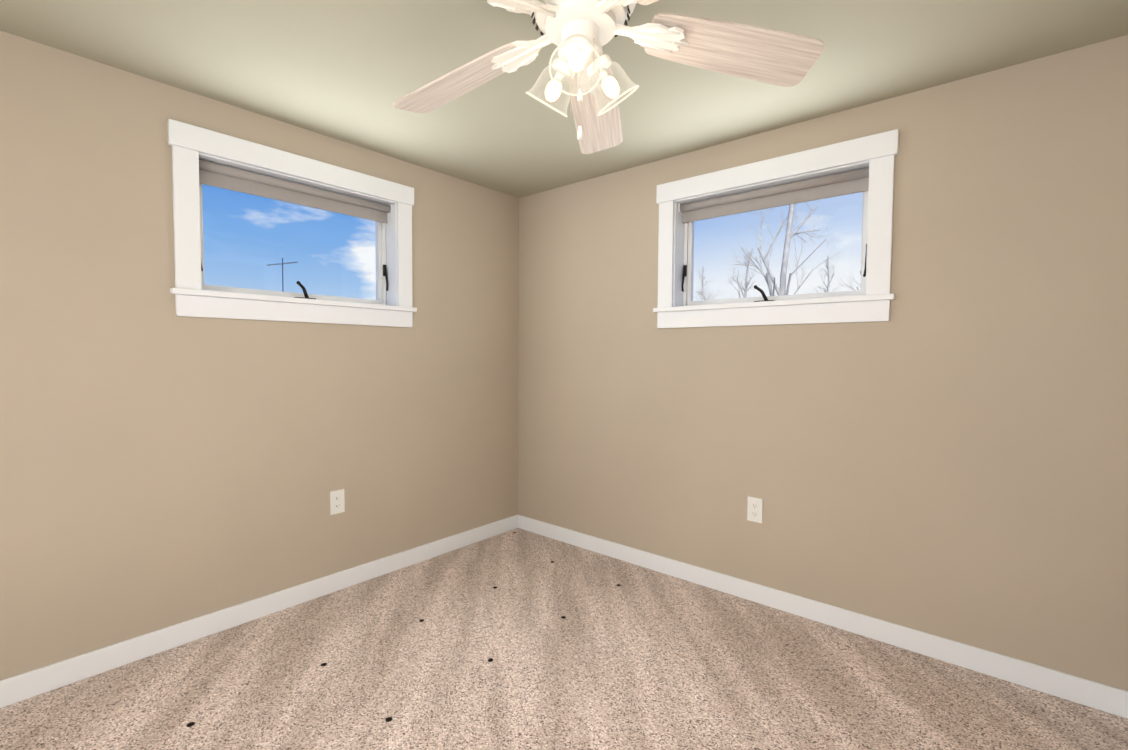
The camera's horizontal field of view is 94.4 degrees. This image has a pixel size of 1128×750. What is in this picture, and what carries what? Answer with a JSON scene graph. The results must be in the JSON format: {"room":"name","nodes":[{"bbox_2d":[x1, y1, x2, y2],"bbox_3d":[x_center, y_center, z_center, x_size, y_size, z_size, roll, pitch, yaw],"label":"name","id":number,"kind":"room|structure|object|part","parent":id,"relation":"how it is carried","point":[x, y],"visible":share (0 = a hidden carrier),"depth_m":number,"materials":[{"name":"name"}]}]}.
{"room":"empty bedroom","nodes":[
{"label":"empty bedroom","id":0,"kind":"room"},
{"bbox_2d":[0,31,518,680],"bbox_3d":[-1.539,-0.022,2.151,0.140,2.200,3.640,2,3,40],"label":"wall","id":1,"kind":"structure","parent":0,"point":[162,465],"depth_m":2.07,"materials":[{"name":"beige paint"}]},
{"bbox_2d":[0,515,515,707],"bbox_3d":[-1.442,1.033,2.198,0.015,0.088,3.500,2,3,40],"label":"baseboard","id":2,"kind":"structure","parent":1,"relation":"attached to","point":[18,688],"depth_m":2.17,"materials":[{"name":"white wood"}]},
{"bbox_2d":[167,119,416,326],"bbox_3d":[-1.213,-0.623,2.466,0.160,0.752,1.092,2,3,40],"label":"window","id":3,"kind":"structure","parent":1,"relation":"in","point":[191,145],"depth_m":2.31,"materials":[{"name":"white wood"}]},
{"bbox_3d":[-1.272,-0.628,2.516,0.004,0.477,0.812,2,3,40],"label":"glass","id":4,"kind":"part","parent":3,"relation":"part of","materials":[{"name":"clear glass"}]},
{"bbox_2d":[199,183,385,304],"bbox_3d":[-1.272,-0.629,2.516,0.055,0.548,0.880,2,3,40],"label":"window unit","id":5,"kind":"structure","parent":3,"relation":"attached to","point":[380,238],"depth_m":2.67,"materials":[{"name":"white plastic"}]},
{"bbox_2d":[199,159,391,222],"bbox_3d":[-1.218,-0.851,2.462,0.042,0.096,0.880,2,3,40],"label":"window blind","id":6,"kind":"object","parent":3,"relation":"attached to","point":[230,178],"visible":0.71,"depth_m":2.40,"materials":[{"name":"fabric"}]},
{"bbox_2d":[330,489,344,514],"bbox_3d":[-1.114,0.624,2.567,0.007,0.115,0.070,2,3,40],"label":"electrical outlet","id":7,"kind":"object","parent":1,"relation":"attached to","point":[337,501],"visible":1,"depth_m":2.56,"materials":[{"name":"white plastic"}]},
{"bbox_2d":[0,528,1127,749],"bbox_3d":[-0.035,1.183,1.002,3.992,0.102,3.780,2,3,40],"label":"floor","id":8,"kind":"structure","parent":0,"point":[516,638],"depth_m":1.86,"materials":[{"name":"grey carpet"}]},
{"bbox_2d":[0,0,1127,197],"bbox_3d":[-0.021,-1.114,0.909,3.992,0.100,3.780,2,3,40],"label":"ceiling","id":9,"kind":"structure","parent":0,"point":[350,71],"depth_m":1.84,"materials":[{"name":"paint"}]},
{"bbox_2d":[393,0,823,153],"bbox_3d":[0.019,-0.851,1.348,1.235,0.462,1.190,2,3,40],"label":"fan","id":10,"kind":"object","parent":9,"relation":"hanging from","point":[579,33],"visible":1,"depth_m":1.39,"materials":[{"name":"beige wood"}]},
{"bbox_3d":[-0.314,-0.876,1.556,0.458,0.103,0.215,2,3,40],"label":"blade","id":11,"kind":"part","parent":10,"relation":"part of","materials":[{"name":"beige wood"}]},
{"bbox_3d":[0.028,-0.769,1.385,0.289,0.130,0.308,2,3,40],"label":"lamp shade","id":12,"kind":"part","parent":10,"relation":"part of","materials":[{"name":"clear glass"}]},
{"bbox_3d":[0.046,-0.731,1.330,0.074,0.224,0.071,2,3,40],"label":"cord","id":13,"kind":"part","parent":10,"relation":"part of","materials":[{"name":"white metal"}]},
{"bbox_3d":[0.107,-0.882,1.767,0.328,0.103,0.437,2,3,40],"label":"blade","id":14,"kind":"part","parent":10,"relation":"part of","materials":[{"name":"beige wood"}]},
{"bbox_3d":[0.255,-0.851,1.021,0.450,0.103,0.255,2,3,40],"label":"blade","id":15,"kind":"part","parent":10,"relation":"part of","materials":[{"name":"beige wood"}]},
{"bbox_3d":[0.450,-0.865,1.390,0.399,0.103,0.385,2,3,40],"label":"blade","id":16,"kind":"part","parent":10,"relation":"part of","materials":[{"name":"beige wood"}]},
{"bbox_2d":[518,35,1127,690],"bbox_3d":[1.153,-0.014,2.340,3.992,2.200,0.140,2,3,40],"label":"wall","id":17,"kind":"structure","parent":0,"point":[942,451],"depth_m":2.06,"materials":[{"name":"beige paint"}]},
{"bbox_2d":[747,496,762,522],"bbox_3d":[0.906,0.640,2.477,0.070,0.115,0.007,2,3,40],"label":"electrical outlet","id":18,"kind":"object","parent":17,"relation":"attached to","point":[754,509],"visible":1,"depth_m":2.47,"materials":[{"name":"white plastic"}]},
{"bbox_2d":[653,129,898,327],"bbox_3d":[0.941,-0.610,2.466,1.092,0.752,0.160,2,3,40],"label":"window","id":19,"kind":"structure","parent":17,"relation":"in","point":[876,153],"depth_m":2.34,"materials":[{"name":"white wood"}]},
{"bbox_2d":[679,167,868,222],"bbox_3d":[0.948,-0.838,2.463,0.880,0.096,0.042,2,3,40],"label":"window blind","id":20,"kind":"object","parent":19,"relation":"attached to","point":[841,184],"visible":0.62,"depth_m":2.42,"materials":[{"name":"fabric"}]},
{"bbox_2d":[683,191,867,305],"bbox_3d":[0.992,-0.615,2.525,0.880,0.549,0.055,2,3,40],"label":"window unit","id":21,"kind":"structure","parent":19,"relation":"attached to","point":[688,261],"depth_m":2.59,"materials":[{"name":"white plastic"}]},
{"bbox_3d":[0.992,-0.615,2.525,0.812,0.477,0.004,2,3,40],"label":"glass","id":22,"kind":"part","parent":19,"relation":"part of","materials":[{"name":"clear glass"}]},
{"bbox_2d":[516,515,1127,717],"bbox_3d":[0.780,1.030,2.592,2.824,0.088,0.016,2,3,40],"label":"baseboard","id":23,"kind":"structure","parent":17,"relation":"attached to","point":[1056,683],"depth_m":2.16,"materials":[{"name":"white wood"}]},
{"label":"outside","id":24,"kind":"structure","parent":0,"visible":0},
{"bbox_3d":[-0.318,2.179,3.580,120.000,0.300,120.000,2,3,40],"label":"ground","id":25,"kind":"structure","parent":24,"visible":0},
{"bbox_2d":[267,258,297,291],"bbox_3d":[-6.517,-0.529,12.143,0.448,4.350,0.624,2,3,40],"label":"antenna","id":26,"kind":"object","parent":25,"relation":"on","point":[282,263],"depth_m":12.06,"materials":[{"name":"silver metal"}]},
{"bbox_2d":[693,199,860,300],"bbox_3d":[11.799,-5.585,39.597,25.938,12.474,42.465,2,3,40],"label":"trees","id":27,"kind":"object","parent":25,"relation":"on","point":[782,288],"depth_m":17.97,"materials":[{"name":"grey plant"}]}
]}

